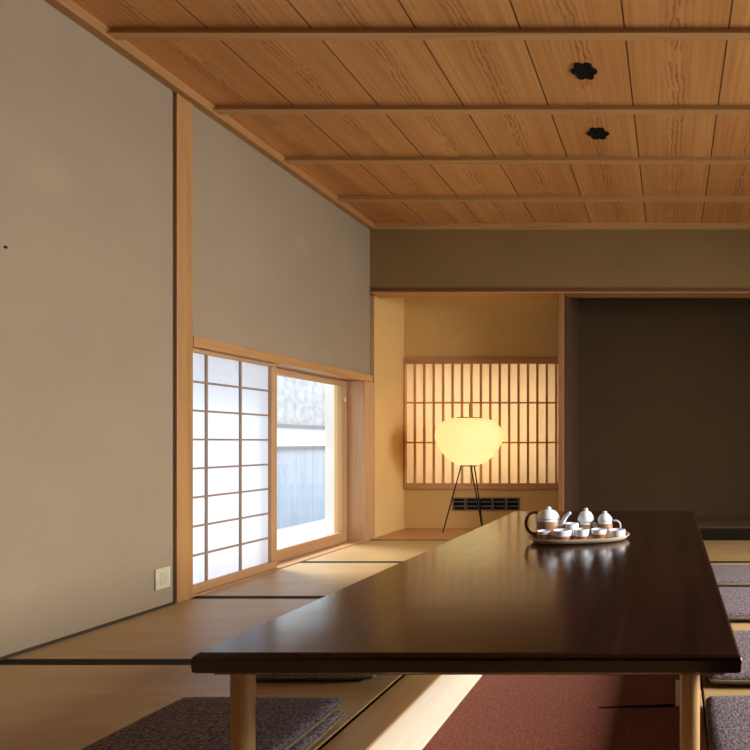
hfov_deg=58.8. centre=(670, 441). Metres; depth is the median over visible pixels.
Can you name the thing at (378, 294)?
trim
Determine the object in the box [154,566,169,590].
wall socket
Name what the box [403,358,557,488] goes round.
window
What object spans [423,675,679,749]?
carpet
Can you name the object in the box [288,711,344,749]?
floor cushion
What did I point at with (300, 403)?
building
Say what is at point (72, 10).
trim
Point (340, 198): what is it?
trim
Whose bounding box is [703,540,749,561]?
mat
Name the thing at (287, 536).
ground
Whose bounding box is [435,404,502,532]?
floor lamp
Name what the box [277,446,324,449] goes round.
trim
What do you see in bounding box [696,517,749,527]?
trim
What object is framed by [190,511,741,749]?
dining table
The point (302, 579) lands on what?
mat
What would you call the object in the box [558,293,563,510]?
trim
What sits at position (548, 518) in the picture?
teapot
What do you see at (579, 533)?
tea cup
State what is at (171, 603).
baseboard
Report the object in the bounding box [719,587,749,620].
floor cushion
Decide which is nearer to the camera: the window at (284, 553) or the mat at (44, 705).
the mat at (44, 705)
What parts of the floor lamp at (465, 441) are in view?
leg, lamp shade, leg, leg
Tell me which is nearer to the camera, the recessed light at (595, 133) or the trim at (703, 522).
the recessed light at (595, 133)
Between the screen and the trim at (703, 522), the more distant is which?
the trim at (703, 522)
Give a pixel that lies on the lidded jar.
(586, 517)
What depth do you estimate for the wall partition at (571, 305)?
4.49 m
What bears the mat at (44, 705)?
on the floor at (700, 683)
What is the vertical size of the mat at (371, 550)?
0.046 m
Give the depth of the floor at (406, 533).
4.44 m
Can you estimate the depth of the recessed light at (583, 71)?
2.47 m
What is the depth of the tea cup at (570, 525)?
2.23 m
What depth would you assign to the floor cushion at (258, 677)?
1.71 m
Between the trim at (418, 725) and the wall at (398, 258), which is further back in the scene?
the wall at (398, 258)
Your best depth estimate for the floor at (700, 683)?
1.58 m
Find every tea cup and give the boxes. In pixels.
[537,529,550,539]
[553,528,571,539]
[565,522,578,538]
[574,528,588,539]
[591,528,606,538]
[609,528,624,537]
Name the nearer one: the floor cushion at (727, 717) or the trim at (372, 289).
the floor cushion at (727, 717)
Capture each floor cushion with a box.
[81,697,343,749]
[256,675,376,679]
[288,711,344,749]
[705,695,749,749]
[708,630,749,684]
[711,565,749,585]
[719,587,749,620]
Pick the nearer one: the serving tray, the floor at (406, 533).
the serving tray
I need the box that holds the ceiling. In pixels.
[72,0,749,222]
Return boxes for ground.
[277,519,324,548]
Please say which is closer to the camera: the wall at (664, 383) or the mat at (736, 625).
the mat at (736, 625)
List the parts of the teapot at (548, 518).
handle, lid, spout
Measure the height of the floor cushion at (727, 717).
0.040 m
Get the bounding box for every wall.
[0,0,403,656]
[277,449,324,528]
[370,230,749,287]
[404,298,557,527]
[579,298,749,516]
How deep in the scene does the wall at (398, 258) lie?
4.22 m
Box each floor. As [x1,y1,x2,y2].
[371,528,476,539]
[700,683,708,749]
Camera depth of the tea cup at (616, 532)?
2.22 m
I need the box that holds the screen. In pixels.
[193,348,276,593]
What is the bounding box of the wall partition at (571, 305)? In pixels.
[564,296,578,510]
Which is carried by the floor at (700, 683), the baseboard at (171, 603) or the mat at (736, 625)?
the mat at (736, 625)
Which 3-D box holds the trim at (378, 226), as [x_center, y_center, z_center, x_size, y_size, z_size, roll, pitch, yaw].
[0.169,-1.648,4.202,4.862,0.044,0.035,0,0,0]
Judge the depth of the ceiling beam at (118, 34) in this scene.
2.22 m
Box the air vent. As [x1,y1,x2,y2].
[452,497,519,510]
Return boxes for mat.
[0,597,321,661]
[0,662,404,749]
[195,562,400,596]
[303,540,449,561]
[700,675,749,747]
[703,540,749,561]
[710,562,749,586]
[730,621,749,630]
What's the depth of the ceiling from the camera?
2.65 m
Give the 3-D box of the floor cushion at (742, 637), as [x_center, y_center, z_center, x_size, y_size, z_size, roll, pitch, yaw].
[0.335,0.729,1.885,0.449,0.040,0.436,0,0,0]
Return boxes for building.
[277,376,324,445]
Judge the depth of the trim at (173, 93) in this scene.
2.56 m
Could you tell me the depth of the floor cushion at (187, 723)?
1.30 m
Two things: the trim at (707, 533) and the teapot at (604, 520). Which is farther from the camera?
the trim at (707, 533)
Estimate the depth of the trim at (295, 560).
3.47 m
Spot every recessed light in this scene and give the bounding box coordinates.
[571,62,597,79]
[587,127,608,139]
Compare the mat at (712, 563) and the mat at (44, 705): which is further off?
the mat at (712, 563)
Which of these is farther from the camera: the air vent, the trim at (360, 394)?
the air vent
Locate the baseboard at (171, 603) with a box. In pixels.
[0,602,175,660]
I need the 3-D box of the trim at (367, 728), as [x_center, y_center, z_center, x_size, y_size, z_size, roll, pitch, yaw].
[-0.799,0.753,2.125,0.110,0.008,1.890,0,0,0]
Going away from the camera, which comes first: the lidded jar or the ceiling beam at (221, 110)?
the lidded jar
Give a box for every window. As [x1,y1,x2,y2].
[277,368,346,561]
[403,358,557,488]
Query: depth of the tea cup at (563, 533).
2.14 m
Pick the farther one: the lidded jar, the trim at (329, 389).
the trim at (329, 389)
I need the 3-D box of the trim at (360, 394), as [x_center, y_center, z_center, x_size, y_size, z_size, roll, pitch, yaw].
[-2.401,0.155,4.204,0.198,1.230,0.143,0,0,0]
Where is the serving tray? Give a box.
[529,531,629,543]
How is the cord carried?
on the carpet at (500, 712)
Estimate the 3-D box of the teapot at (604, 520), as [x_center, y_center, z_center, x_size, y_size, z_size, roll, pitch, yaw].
[-0.272,0.342,2.318,0.125,0.102,0.066,0,0,0]
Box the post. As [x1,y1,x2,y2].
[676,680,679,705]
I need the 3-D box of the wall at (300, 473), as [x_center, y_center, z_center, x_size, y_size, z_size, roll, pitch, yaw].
[-4.560,0.547,10.000,0.120,0.905,20.000,0,0,0]
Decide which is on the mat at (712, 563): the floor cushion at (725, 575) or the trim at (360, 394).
the floor cushion at (725, 575)
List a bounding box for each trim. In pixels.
[44,0,375,229]
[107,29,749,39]
[173,93,173,601]
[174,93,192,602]
[193,336,372,381]
[193,541,362,596]
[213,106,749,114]
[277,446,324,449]
[283,157,749,163]
[321,675,440,749]
[325,384,333,535]
[337,196,749,201]
[347,381,374,541]
[368,675,482,749]
[370,292,749,297]
[371,288,749,291]
[374,223,749,229]
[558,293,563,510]
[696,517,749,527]
[699,528,749,539]
[700,688,707,749]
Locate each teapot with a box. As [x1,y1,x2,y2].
[524,506,570,538]
[592,511,620,535]
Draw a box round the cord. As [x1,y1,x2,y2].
[599,704,674,707]
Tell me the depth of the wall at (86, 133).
2.29 m
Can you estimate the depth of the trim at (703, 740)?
1.43 m
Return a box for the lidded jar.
[578,508,593,535]
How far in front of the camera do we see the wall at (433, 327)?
4.76 m
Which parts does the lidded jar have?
lid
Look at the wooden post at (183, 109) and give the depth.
2.59 m
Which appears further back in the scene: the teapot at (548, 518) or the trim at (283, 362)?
the trim at (283, 362)
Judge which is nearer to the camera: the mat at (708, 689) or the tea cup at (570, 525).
the mat at (708, 689)
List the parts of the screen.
rail, rail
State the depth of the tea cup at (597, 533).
2.19 m
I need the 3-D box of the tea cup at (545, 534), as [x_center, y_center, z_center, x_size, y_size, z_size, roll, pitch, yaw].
[-0.500,0.371,2.168,0.055,0.044,0.055,0,0,0]

